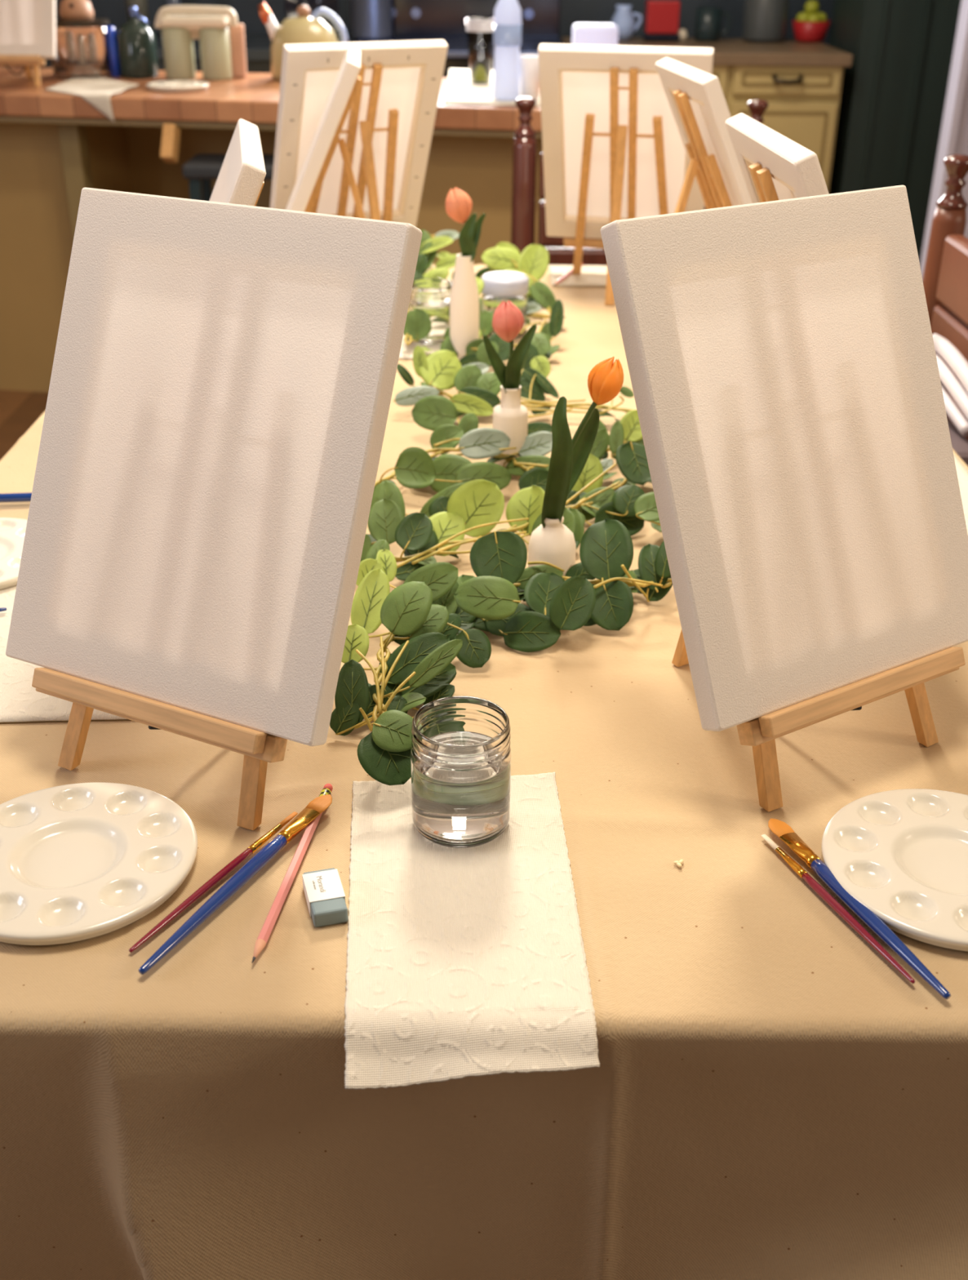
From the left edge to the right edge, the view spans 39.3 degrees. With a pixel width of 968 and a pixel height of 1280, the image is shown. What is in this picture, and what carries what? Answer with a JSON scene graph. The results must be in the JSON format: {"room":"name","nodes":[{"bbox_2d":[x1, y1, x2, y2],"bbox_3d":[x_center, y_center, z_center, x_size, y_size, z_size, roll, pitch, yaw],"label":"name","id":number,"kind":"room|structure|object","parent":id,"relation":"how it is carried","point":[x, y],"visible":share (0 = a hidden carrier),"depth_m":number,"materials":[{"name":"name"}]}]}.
{"room":"dining room","nodes":[
{"label":"dining room","id":0,"kind":"room"},
{"bbox_2d":[0,389,48,460],"bbox_3d":[0.498,0.266,2.405,8.000,0.040,9.000,1,28,0],"label":"floor","id":1,"kind":"structure","parent":0,"point":[19,410],"depth_m":4.13,"materials":[{"name":"brown wood"}]},
{"bbox_2d":[0,32,358,73],"bbox_3d":[-1.973,-1.960,5.532,2.900,0.910,0.720,1,28,0],"label":"base cabinet","id":2,"kind":"object","parent":1,"relation":"on","point":[258,54],"visible":0.02,"depth_m":5.07,"materials":[{"name":"wood"}]},
{"bbox_2d":[125,0,150,26],"bbox_3d":[-1.393,-2.545,5.433,0.086,0.220,0.086,1,28,0],"label":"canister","id":3,"kind":"object","parent":2,"relation":"on","point":[141,6],"visible":0.29,"depth_m":5.41,"materials":[{"name":"grey"}]},
{"bbox_2d":[165,0,186,15],"bbox_3d":[-1.245,-2.525,5.443,0.115,0.177,0.115,1,28,0],"label":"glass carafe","id":4,"kind":"object","parent":2,"relation":"on","point":[169,2],"visible":0.17,"depth_m":5.41,"materials":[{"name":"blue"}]},
{"bbox_2d":[284,0,339,26],"bbox_3d":[-0.690,-2.546,5.433,0.220,0.215,0.068,1,28,0],"label":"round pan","id":5,"kind":"object","parent":2,"relation":"on","point":[291,6],"visible":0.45,"depth_m":5.44,"materials":[{"name":"grey metal"}]},
{"bbox_2d":[182,153,274,200],"bbox_3d":[-0.657,-0.972,3.859,0.330,0.761,0.210,1,28,0],"label":"bar stool","id":6,"kind":"object","parent":1,"relation":"on","point":[201,169],"visible":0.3,"depth_m":3.63,"materials":[{"name":"grey"}]},
{"bbox_2d":[0,66,561,392],"bbox_3d":[-1.061,-1.218,4.154,3.100,0.910,0.772,5,28,8],"label":"kitchen island","id":7,"kind":"object","parent":1,"relation":"on","point":[55,145],"visible":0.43,"depth_m":3.94,"materials":[{"name":"brown"}]},
{"bbox_2d":[0,54,44,86],"bbox_3d":[-1.345,-1.778,3.836,0.216,0.370,0.218,1,28,0],"label":"easel","id":8,"kind":"object","parent":7,"relation":"on","point":[26,60],"visible":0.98,"depth_m":3.81,"materials":[{"name":"brown wood"}]},
{"bbox_2d":[0,0,56,58],"bbox_3d":[-1.345,-1.818,3.801,0.280,0.330,0.165,1,28,0],"label":"canvas","id":9,"kind":"object","parent":8,"relation":"on","point":[27,27],"visible":1,"depth_m":3.80,"materials":[{"name":"white fabric"}]},
{"bbox_2d":[51,0,112,78],"bbox_3d":[-1.203,-1.796,4.028,0.181,0.215,0.181,1,28,0],"label":"glass canister","id":10,"kind":"object","parent":7,"relation":"on","point":[82,39],"visible":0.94,"depth_m":3.98,"materials":[{"name":"brown"}]},
{"bbox_2d":[44,77,139,123],"bbox_3d":[-1.106,-1.561,3.891,0.237,0.070,0.563,1,28,0],"label":"paper towel","id":11,"kind":"object","parent":7,"relation":"on","point":[97,91],"visible":0.96,"depth_m":3.76,"materials":[{"name":"white paper"}]},
{"bbox_2d":[107,26,120,77],"bbox_3d":[-1.111,-1.762,4.054,0.032,0.141,0.032,1,28,0],"label":"tumbler","id":12,"kind":"object","parent":7,"relation":"on","point":[113,40],"visible":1,"depth_m":4.04,"materials":[{"name":"blue glass"}]},
{"bbox_2d":[115,5,159,79],"bbox_3d":[-1.039,-1.788,4.047,0.114,0.196,0.114,1,28,0],"label":"soap bottle","id":13,"kind":"object","parent":7,"relation":"on","point":[135,40],"visible":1,"depth_m":4.02,"materials":[{"name":"green glass"}]},
{"bbox_2d":[146,80,209,91],"bbox_3d":[-0.863,-1.562,3.818,0.174,0.012,0.174,-14,31,-25],"label":"palette","id":14,"kind":"object","parent":7,"relation":"on","point":[162,86],"visible":1,"depth_m":3.78,"materials":[{"name":"white ceramic"}]},
{"bbox_2d":[154,4,238,79],"bbox_3d":[-0.849,-1.772,4.016,0.247,0.199,0.088,1,28,0],"label":"rack","id":15,"kind":"object","parent":7,"relation":"on","point":[178,32],"visible":1,"depth_m":3.98,"materials":[{"name":"beige ceramic"}]},
{"bbox_2d":[161,27,195,79],"bbox_3d":[-0.908,-1.747,4.029,0.088,0.142,0.088,1,28,0],"label":"canister","id":16,"kind":"object","parent":15,"relation":"on","point":[178,42],"depth_m":4.00,"materials":[{"name":"beige ceramic"}]},
{"bbox_2d":[199,26,232,79],"bbox_3d":[-0.798,-1.746,4.029,0.088,0.142,0.088,1,28,0],"label":"canister","id":17,"kind":"object","parent":15,"relation":"on","point":[215,42],"depth_m":4.00,"materials":[{"name":"beige ceramic"}]},
{"bbox_2d":[229,23,247,77],"bbox_3d":[-0.737,-1.767,4.062,0.043,0.149,0.027,1,28,0],"label":"chopping board","id":18,"kind":"object","parent":7,"relation":"on","point":[237,33],"visible":0.85,"depth_m":4.05,"materials":[{"name":"beige wood"}]},
{"bbox_2d":[257,2,347,80],"bbox_3d":[-0.533,-1.785,4.037,0.213,0.207,0.213,-25,37,-39],"label":"kettle","id":19,"kind":"object","parent":7,"relation":"on","point":[304,28],"visible":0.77,"depth_m":3.98,"materials":[{"name":"beige ceramic"}]},
{"bbox_2d":[444,68,540,106],"bbox_3d":[0.036,-1.616,3.943,0.298,0.004,0.974,1,28,0],"label":"paper towel","id":20,"kind":"object","parent":7,"relation":"on","point":[460,88],"visible":0.52,"depth_m":3.79,"materials":[{"name":"white paper"}]},
{"bbox_2d":[465,17,493,84],"bbox_3d":[-0.010,-1.704,3.921,0.090,0.173,0.090,1,28,0],"label":"drinking glass","id":21,"kind":"object","parent":20,"relation":"on","point":[479,30],"visible":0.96,"depth_m":3.89,"materials":[{"name":"clear glass"}]},
{"bbox_2d":[493,0,521,100],"bbox_3d":[0.061,-1.578,3.550,0.074,0.300,0.074,1,28,0],"label":"water bottle","id":22,"kind":"object","parent":20,"relation":"on","point":[507,26],"visible":1,"depth_m":3.54,"materials":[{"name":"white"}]},
{"bbox_2d":[520,54,539,100],"bbox_3d":[0.124,-1.495,3.599,0.063,0.108,0.063,1,28,0],"label":"cup","id":23,"kind":"object","parent":20,"relation":"on","point":[529,64],"visible":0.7,"depth_m":3.58,"materials":[{"name":"white ceramic"}]},
{"bbox_2d":[571,22,618,45],"bbox_3d":[0.318,-1.687,3.908,0.127,0.165,0.103,1,28,0],"label":"plastic tub","id":24,"kind":"object","parent":7,"relation":"on","point":[583,33],"visible":0.44,"depth_m":3.84,"materials":[{"name":"white plastic"}]},
{"bbox_2d":[355,0,562,77],"bbox_3d":[-0.102,-2.023,5.490,0.820,1.090,0.720,1,28,0],"label":"stove","id":25,"kind":"object","parent":1,"relation":"on","point":[411,20],"visible":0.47,"depth_m":5.54,"materials":[{"name":"black metal"}]},
{"bbox_2d":[348,0,392,39],"bbox_3d":[-0.456,-2.516,5.444,0.182,0.172,0.182,1,28,0],"label":"steel pot","id":26,"kind":"object","parent":25,"relation":"on","point":[368,19],"visible":1,"depth_m":5.39,"materials":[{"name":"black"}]},
{"bbox_2d":[355,35,562,57],"bbox_3d":[-0.099,-2.334,5.324,0.820,0.024,0.720,1,28,0],"label":"cooktop","id":27,"kind":"object","parent":25,"relation":"in","point":[457,45],"depth_m":5.39,"materials":[{"name":"black metal"}]},
{"bbox_2d":[442,57,494,77],"bbox_3d":[-0.103,-1.935,5.548,0.800,0.880,0.680,1,28,0],"label":"oven","id":28,"kind":"object","parent":25,"relation":"in","point":[451,63],"depth_m":5.05,"materials":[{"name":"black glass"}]},
{"bbox_2d":[511,97,768,265],"bbox_3d":[0.320,-0.567,2.839,0.532,1.018,0.467,1,28,0],"label":"dining chair","id":29,"kind":"object","parent":1,"relation":"on","point":[524,149],"visible":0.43,"depth_m":2.86,"materials":[{"name":"brown wood"}]},
{"bbox_2d":[561,36,853,191],"bbox_3d":[0.840,-1.930,5.522,1.045,0.910,0.743,1,28,0],"label":"base cabinet","id":30,"kind":"object","parent":1,"relation":"on","point":[800,82],"visible":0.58,"depth_m":5.10,"materials":[{"name":"beige paint"}]},
{"bbox_2d":[561,36,853,66],"bbox_3d":[0.843,-2.317,5.329,1.045,0.044,0.720,1,28,0],"label":"countertop","id":31,"kind":"structure","parent":30,"relation":"on","point":[727,51],"depth_m":5.06,"materials":[{"name":"brown wood"}]},
{"bbox_2d":[611,4,643,39],"bbox_3d":[0.567,-2.486,5.450,0.114,0.129,0.095,18,33,30],"label":"jug","id":32,"kind":"object","parent":31,"relation":"on","point":[623,18],"visible":0.91,"depth_m":5.42,"materials":[{"name":"blue ceramic"}]},
{"bbox_2d":[641,0,679,40],"bbox_3d":[0.715,-2.494,5.450,0.143,0.145,0.105,1,28,0],"label":"tin","id":33,"kind":"object","parent":31,"relation":"on","point":[661,16],"visible":1,"depth_m":5.41,"materials":[{"name":"red metal"}]},
{"bbox_2d":[641,32,679,40],"bbox_3d":[0.715,-2.440,5.479,0.143,0.022,0.105,1,28,0],"label":"tray","id":34,"kind":"object","parent":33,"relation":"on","point":[645,36],"depth_m":5.43,"materials":[{"name":"black glass"}]},
{"bbox_2d":[677,28,687,40],"bbox_3d":[0.801,-2.448,5.475,0.043,0.043,0.042,1,28,0],"label":"salt shaker","id":35,"kind":"object","parent":31,"relation":"on","point":[682,33],"visible":0.96,"depth_m":5.46,"materials":[{"name":"beige ceramic"}]},
{"bbox_2d":[693,7,730,41],"bbox_3d":[0.913,-2.484,5.463,0.132,0.120,0.105,-16,32,-28],"label":"mug","id":36,"kind":"object","parent":31,"relation":"on","point":[708,20],"visible":1,"depth_m":5.42,"materials":[{"name":"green ceramic"}]},
{"bbox_2d":[742,0,789,42],"bbox_3d":[1.132,-2.528,5.430,0.172,0.232,0.172,1,28,0],"label":"storage jar","id":37,"kind":"object","parent":31,"relation":"on","point":[764,20],"visible":1,"depth_m":5.39,"materials":[{"name":"grey ceramic"}]},
{"bbox_2d":[792,19,831,42],"bbox_3d":[1.317,-2.458,5.467,0.153,0.076,0.153,1,28,0],"label":"fruit bowl","id":38,"kind":"object","parent":31,"relation":"on","point":[804,31],"visible":0.94,"depth_m":5.42,"materials":[{"name":"red ceramic"}]},
{"bbox_2d":[795,12,809,21],"bbox_3d":[1.284,-2.496,5.447,0.060,0.054,0.060,1,28,0],"label":"apple","id":39,"kind":"object","parent":38,"relation":"in","point":[802,16],"visible":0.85,"depth_m":5.42,"materials":[{"name":"green food"}]},
{"bbox_2d":[806,13,821,22],"bbox_3d":[1.318,-2.475,5.414,0.060,0.054,0.060,1,28,0],"label":"apple","id":40,"kind":"object","parent":38,"relation":"in","point":[813,17],"visible":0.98,"depth_m":5.39,"materials":[{"name":"food"}]},
{"bbox_2d":[817,12,826,22],"bbox_3d":[1.346,-2.491,5.438,0.060,0.054,0.060,1,28,0],"label":"apple","id":41,"kind":"object","parent":38,"relation":"in","point":[824,18],"visible":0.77,"depth_m":5.41,"materials":[{"name":"green food"}]},
{"bbox_3d":[1.318,-2.513,5.470,0.060,0.054,0.060,1,28,0],"label":"apple","id":42,"kind":"object","parent":38,"relation":"in","visible":0},
{"bbox_2d":[804,0,819,13],"bbox_3d":[1.313,-2.534,5.426,0.060,0.054,0.060,1,28,0],"label":"apple","id":43,"kind":"object","parent":42,"relation":"on","point":[811,6],"visible":0.98,"depth_m":5.41,"materials":[{"name":"food"}]},
{"bbox_2d":[920,0,967,276],"bbox_3d":[1.787,-2.282,4.487,0.330,2.520,0.100,1,28,0],"label":"door","id":44,"kind":"structure","parent":1,"relation":"on","point":[953,139],"depth_m":4.72,"materials":[{"name":"white paint"}]},
{"bbox_2d":[922,154,967,439],"bbox_3d":[0.490,-0.150,2.036,0.467,1.040,0.514,1,28,0],"label":"dining chair","id":45,"kind":"object","parent":1,"relation":"on","point":[945,273],"visible":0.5,"depth_m":2.01,"materials":[{"name":"brown wood"}]},
{"bbox_2d":[932,333,967,466],"bbox_3d":[0.629,-0.220,1.879,0.077,0.359,0.228,1,28,0],"label":"seat","id":46,"kind":"object","parent":45,"relation":"on","point":[958,364],"visible":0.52,"depth_m":1.82,"materials":[{"name":"white fabric"}]},
{"bbox_3d":[-0.001,0.094,1.876,1.140,0.752,1.987,1,28,0],"label":"dining table","id":47,"kind":"object","parent":1,"relation":"on","visible":0},
{"bbox_2d":[0,263,967,1279],"bbox_3d":[0.000,-0.039,1.787,1.235,0.457,2.095,1,28,0],"label":"tablecloth","id":48,"kind":"object","parent":47,"relation":"on","point":[769,1096],"visible":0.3,"depth_m":0.86,"materials":[{"name":"beige fabric"}]},
{"bbox_2d":[0,517,27,590],"bbox_3d":[-0.514,-0.085,1.369,0.174,0.012,0.174,-5,29,-10],"label":"palette","id":49,"kind":"object","parent":48,"relation":"on","point":[12,531],"visible":0.51,"depth_m":1.38,"materials":[{"name":"white plastic"}]},
{"bbox_2d":[0,492,31,502],"bbox_3d":[-0.527,-0.158,1.506,0.403,0.010,0.016,-2,28,-6],"label":"brush","id":50,"kind":"object","parent":48,"relation":"on","point":[5,497],"visible":0.12,"depth_m":1.50,"materials":[{"name":"blue paint"}]},
{"bbox_2d":[0,585,126,722],"bbox_3d":[-0.423,-0.001,1.225,0.310,0.003,0.310,1,28,0],"label":"paper towel","id":51,"kind":"object","parent":48,"relation":"on","point":[20,701],"visible":0.12,"depth_m":1.14,"materials":[{"name":"white paper"}]},
{"bbox_2d":[0,607,7,611],"bbox_3d":[-0.529,-0.017,1.241,0.175,0.007,0.011,-8,29,-16],"label":"brush","id":52,"kind":"object","parent":51,"relation":"on","point":[2,609],"visible":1,"depth_m":1.26,"materials":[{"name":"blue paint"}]},
{"bbox_2d":[0,782,198,945],"bbox_3d":[-0.285,0.151,0.932,0.174,0.012,0.174,3,28,5],"label":"palette","id":53,"kind":"object","parent":48,"relation":"on","point":[80,861],"visible":1,"depth_m":0.93,"materials":[{"name":"white plastic"}]},
{"bbox_2d":[31,667,287,830],"bbox_3d":[-0.198,-0.090,1.005,0.216,0.370,0.218,14,31,23],"label":"easel","id":54,"kind":"object","parent":48,"relation":"on","point":[259,748],"visible":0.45,"depth_m":0.97,"materials":[{"name":"brown wood"}]},
{"bbox_2d":[5,187,422,746],"bbox_3d":[-0.203,-0.131,0.971,0.280,0.330,0.166,14,31,23],"label":"canvas","id":55,"kind":"object","parent":54,"relation":"on","point":[223,377],"visible":1,"depth_m":0.95,"materials":[{"name":"white fabric"}]},
{"bbox_2d":[128,811,297,952],"bbox_3d":[-0.180,0.161,0.920,0.006,0.006,0.173,16,32,26],"label":"brush","id":56,"kind":"object","parent":48,"relation":"on","point":[235,863],"visible":1,"depth_m":0.91,"materials":[{"name":"red paint"}]},
{"bbox_2d":[138,794,332,974],"bbox_3d":[-0.162,0.160,0.916,0.016,0.010,0.212,14,32,24],"label":"brush","id":57,"kind":"object","parent":48,"relation":"on","point":[315,807],"visible":1,"depth_m":0.91,"materials":[{"name":"blue paint"}]},
{"bbox_2d":[254,182,264,206],"bbox_3d":[-0.274,-0.259,1.321,0.218,0.370,0.216,-4,28,-9],"label":"easel","id":58,"kind":"object","parent":48,"relation":"on","point":[263,182],"visible":0.02,"depth_m":1.23,"materials":[{"name":"brown wood"}]},
{"bbox_2d":[209,118,266,205],"bbox_3d":[-0.285,-0.304,1.294,0.166,0.330,0.280,-4,28,-9],"label":"canvas","id":59,"kind":"object","parent":58,"relation":"on","point":[242,173],"visible":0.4,"depth_m":1.17,"materials":[{"name":"white fabric"}]},
{"bbox_2d":[252,783,333,963],"bbox_3d":[-0.131,0.156,0.930,0.008,0.008,0.198,4,28,7],"label":"pencil","id":60,"kind":"object","parent":48,"relation":"on","point":[268,924],"visible":1,"depth_m":0.91,"materials":[{"name":"pink"}]},
{"bbox_2d":[302,867,348,927],"bbox_3d":[-0.105,0.171,0.899,0.024,0.013,0.046,-7,29,-14],"label":"eraser","id":61,"kind":"object","parent":48,"relation":"on","point":[324,893],"visible":1,"depth_m":0.89,"materials":[{"name":"grey rubber"}]},
{"bbox_2d":[304,75,365,218],"bbox_3d":[-0.256,-0.680,2.112,0.218,0.370,0.216,-2,28,-4],"label":"easel","id":62,"kind":"object","parent":48,"relation":"on","point":[336,140],"visible":0.2,"depth_m":2.04,"materials":[{"name":"brown wood"}]},
{"bbox_2d":[285,44,360,211],"bbox_3d":[-0.267,-0.726,2.087,0.166,0.330,0.280,-2,28,-4],"label":"canvas","id":63,"kind":"object","parent":62,"relation":"on","point":[350,68],"visible":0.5,"depth_m":1.95,"materials":[{"name":"white fabric"}]},
{"bbox_2d":[311,62,399,221],"bbox_3d":[-0.216,-0.798,2.334,0.216,0.370,0.218,-13,31,-23],"label":"easel","id":64,"kind":"object","parent":48,"relation":"on","point":[366,173],"visible":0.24,"depth_m":2.29,"materials":[{"name":"brown wood"}]},
{"bbox_2d":[270,39,448,226],"bbox_3d":[-0.221,-0.849,2.319,0.280,0.330,0.166,-13,31,-23],"label":"canvas","id":65,"kind":"object","parent":64,"relation":"on","point":[412,73],"visible":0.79,"depth_m":2.28,"materials":[{"name":"white fabric"}]},
{"bbox_2d":[399,334,441,358],"bbox_3d":[-0.138,-0.503,2.172,0.235,0.005,0.356,1,28,0],"label":"paper towel","id":66,"kind":"object","parent":48,"relation":"on","point":[406,351],"visible":0.06,"depth_m":2.07,"materials":[{"name":"white paper"}]},
{"bbox_2d":[408,278,452,344],"bbox_3d":[-0.081,-0.505,2.082,0.073,0.086,0.073,1,28,0],"label":"jar","id":67,"kind":"object","parent":66,"relation":"on","point":[432,295],"visible":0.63,"depth_m":2.05,"materials":[{"name":"clear glass"}]},
{"bbox_2d":[403,229,459,351],"bbox_3d":[-0.112,-0.618,2.271,0.140,0.110,0.626,3,28,5],"label":"eucalyptus garland","id":68,"kind":"object","parent":66,"relation":"on","point":[418,326],"visible":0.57,"depth_m":2.29,"materials":[{"name":"green plant"}]},
{"bbox_2d":[449,253,479,360],"bbox_3d":[-0.029,-0.490,1.994,0.044,0.151,0.044,1,28,0],"label":"bud vase","id":69,"kind":"object","parent":48,"relation":"on","point":[464,299],"visible":0.91,"depth_m":1.98,"materials":[{"name":"beige ceramic"}]},
{"bbox_2d":[445,186,485,262],"bbox_3d":[-0.026,-0.590,1.935,0.057,0.109,0.039,1,28,0],"label":"tulip","id":70,"kind":"object","parent":69,"relation":"in","point":[459,205],"visible":1,"depth_m":1.92,"materials":[{"name":"orange plant"}]},
{"bbox_2d":[344,772,599,1089],"bbox_3d":[-0.013,0.182,0.913,0.155,0.026,0.289,-1,28,-4],"label":"paper towel","id":71,"kind":"object","parent":48,"relation":"on","point":[462,962],"visible":0.93,"depth_m":0.86,"materials":[{"name":"white paper"}]},
{"bbox_2d":[410,696,511,848],"bbox_3d":[-0.016,0.094,0.960,0.073,0.086,0.073,1,28,0],"label":"jar","id":72,"kind":"object","parent":71,"relation":"on","point":[460,753],"visible":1,"depth_m":0.94,"materials":[{"name":"clear glass"}]},
{"bbox_2d":[431,242,565,361],"bbox_3d":[0.027,-0.582,2.205,0.208,0.110,0.586,1,28,0],"label":"eucalyptus garland","id":73,"kind":"object","parent":48,"relation":"on","point":[533,261],"visible":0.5,"depth_m":2.18,"materials":[{"name":"green plant"}]},
{"bbox_2d":[329,340,672,785],"bbox_3d":[0.043,-0.170,1.469,0.415,0.077,1.119,1,28,0],"label":"eucalyptus garland","id":74,"kind":"object","parent":48,"relation":"on","point":[433,616],"visible":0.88,"depth_m":1.29,"materials":[{"name":"green plant"}]},
{"bbox_2d":[481,271,528,337],"bbox_3d":[0.032,-0.525,2.122,0.074,0.090,0.074,1,28,0],"label":"jar","id":75,"kind":"object","parent":48,"relation":"on","point":[499,286],"visible":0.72,"depth_m":2.09,"materials":[{"name":"clear glass"}]},
{"bbox_2d":[493,385,528,466],"bbox_3d":[0.031,-0.256,1.614,0.042,0.095,0.042,1,28,0],"label":"bud vase","id":76,"kind":"object","parent":48,"relation":"on","point":[510,417],"visible":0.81,"depth_m":1.59,"materials":[{"name":"beige ceramic"}]},
{"bbox_2d":[483,300,537,393],"bbox_3d":[0.029,-0.333,1.562,0.061,0.118,0.037,1,28,0],"label":"tulip","id":77,"kind":"object","parent":76,"relation":"in","point":[508,320],"visible":1,"depth_m":1.55,"materials":[{"name":"plant"}]},
{"bbox_2d":[528,515,576,576],"bbox_3d":[0.067,-0.089,1.329,0.047,0.070,0.047,1,28,0],"label":"bud vase","id":78,"kind":"object","parent":48,"relation":"on","point":[554,544],"visible":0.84,"depth_m":1.31,"materials":[{"name":"beige ceramic"}]},
{"bbox_2d":[541,356,623,528],"bbox_3d":[0.091,-0.182,1.273,0.071,0.177,0.053,1,28,0],"label":"tulip","id":79,"kind":"object","parent":78,"relation":"in","point":[569,457],"visible":1,"depth_m":1.26,"materials":[{"name":"plant"}]},
{"bbox_2d":[548,264,607,285],"bbox_3d":[0.244,-0.672,2.496,0.245,0.003,0.161,1,28,0],"label":"paper towel","id":80,"kind":"object","parent":48,"relation":"on","point":[590,275],"visible":0.41,"depth_m":2.49,"materials":[{"name":"white paper"}]},
{"bbox_2d":[554,262,582,284],"bbox_3d":[0.155,-0.673,2.491,0.008,0.008,0.180,10,29,17],"label":"pencil","id":81,"kind":"object","parent":80,"relation":"on","point":[569,273],"visible":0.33,"depth_m":2.46,"materials":[{"name":"pink"}]},
{"bbox_2d":[563,66,668,305],"bbox_3d":[0.236,-0.783,2.314,0.216,0.370,0.218,6,28,10],"label":"easel","id":82,"kind":"object","parent":80,"relation":"on","point":[618,133],"visible":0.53,"depth_m":2.27,"materials":[{"name":"brown wood"}]},
{"bbox_2d":[537,43,714,239],"bbox_3d":[0.238,-0.835,2.300,0.280,0.330,0.166,6,28,10],"label":"canvas","id":83,"kind":"object","parent":82,"relation":"on","point":[575,78],"visible":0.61,"depth_m":2.28,"materials":[{"name":"white fabric"}]},
{"bbox_2d":[673,859,684,867],"bbox_3d":[0.137,0.155,0.942,0.008,0.002,0.007,-20,34,-33],"label":"crumb","id":84,"kind":"object","parent":48,"relation":"on","point":[681,861],"visible":1,"depth_m":0.94,"materials":[{"name":"beige food"}]},
{"bbox_2d":[672,89,732,213],"bbox_3d":[0.336,-0.601,1.972,0.218,0.370,0.216,-3,28,-6],"label":"easel","id":85,"kind":"object","parent":48,"relation":"on","point":[705,168],"visible":0.27,"depth_m":1.91,"materials":[{"name":"brown wood"}]},
{"bbox_2d":[655,57,751,208],"bbox_3d":[0.348,-0.647,1.949,0.166,0.330,0.280,-3,28,-6],"label":"canvas","id":86,"kind":"object","parent":85,"relation":"on","point":[704,90],"visible":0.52,"depth_m":1.83,"materials":[{"name":"white fabric"}]},
{"bbox_2d":[748,162,778,202],"bbox_3d":[0.330,-0.297,1.402,0.218,0.370,0.216,-1,28,-3],"label":"easel","id":87,"kind":"object","parent":48,"relation":"on","point":[762,177],"visible":0.13,"depth_m":1.30,"materials":[{"name":"brown wood"}]},
{"bbox_2d":[724,112,829,203],"bbox_3d":[0.343,-0.343,1.379,0.166,0.330,0.280,-1,28,-3],"label":"canvas","id":88,"kind":"object","parent":87,"relation":"on","point":[795,170],"visible":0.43,"depth_m":1.27,"materials":[{"name":"white fabric"}]},
{"bbox_2d":[671,630,964,811],"bbox_3d":[0.232,-0.101,1.032,0.216,0.370,0.218,-16,32,-28],"label":"easel","id":89,"kind":"object","parent":48,"relation":"on","point":[760,733],"visible":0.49,"depth_m":1.00,"materials":[{"name":"brown wood"}]},
{"bbox_2d":[600,185,967,731],"bbox_3d":[0.239,-0.142,0.999,0.280,0.330,0.166,-16,32,-28],"label":"canvas","id":90,"kind":"object","parent":89,"relation":"on","point":[780,354],"visible":1,"depth_m":0.98,"materials":[{"name":"white fabric"}]},
{"bbox_2d":[760,834,915,983],"bbox_3d":[0.232,0.175,0.901,0.006,0.006,0.165,-11,30,-21],"label":"brush","id":91,"kind":"object","parent":48,"relation":"on","point":[816,887],"visible":1,"depth_m":0.90,"materials":[{"name":"red paint"}]},
{"bbox_2d":[768,817,951,999],"bbox_3d":[0.244,0.173,0.900,0.016,0.010,0.196,-10,30,-19],"label":"brush","id":92,"kind":"object","parent":48,"relation":"on","point":[784,832],"visible":1,"depth_m":0.89,"materials":[{"name":"blue paint"}]},
{"bbox_2d":[821,788,967,951],"bbox_3d":[0.321,0.156,0.933,0.174,0.012,0.174,-7,29,-14],"label":"palette","id":93,"kind":"object","parent":48,"relation":"on","point":[902,854],"visible":1,"depth_m":0.93,"materials":[{"name":"white plastic"}]},
{"bbox_2d":[953,454,967,534],"bbox_3d":[0.463,-0.167,1.552,0.234,0.003,0.300,1,28,0],"label":"paper towel","id":94,"kind":"object","parent":48,"relation":"on","point":[962,472],"visible":0.06,"depth_m":1.58,"materials":[{"name":"white paper"}]},
{"bbox_2d":[55,0,834,45],"bbox_3d":[0.526,-2.991,5.712,8.000,2.600,0.100,1,28,0],"label":"wall","id":95,"kind":"structure","parent":0,"point":[572,11],"depth_m":5.82,"materials":[{"name":"paint"}]},
{"bbox_2d":[828,0,961,262],"bbox_3d":[1.953,-2.647,5.089,1.100,2.600,0.512,1,28,0],"label":"wall partition","id":96,"kind":"structure","parent":0,"point":[894,89],"depth_m":5.15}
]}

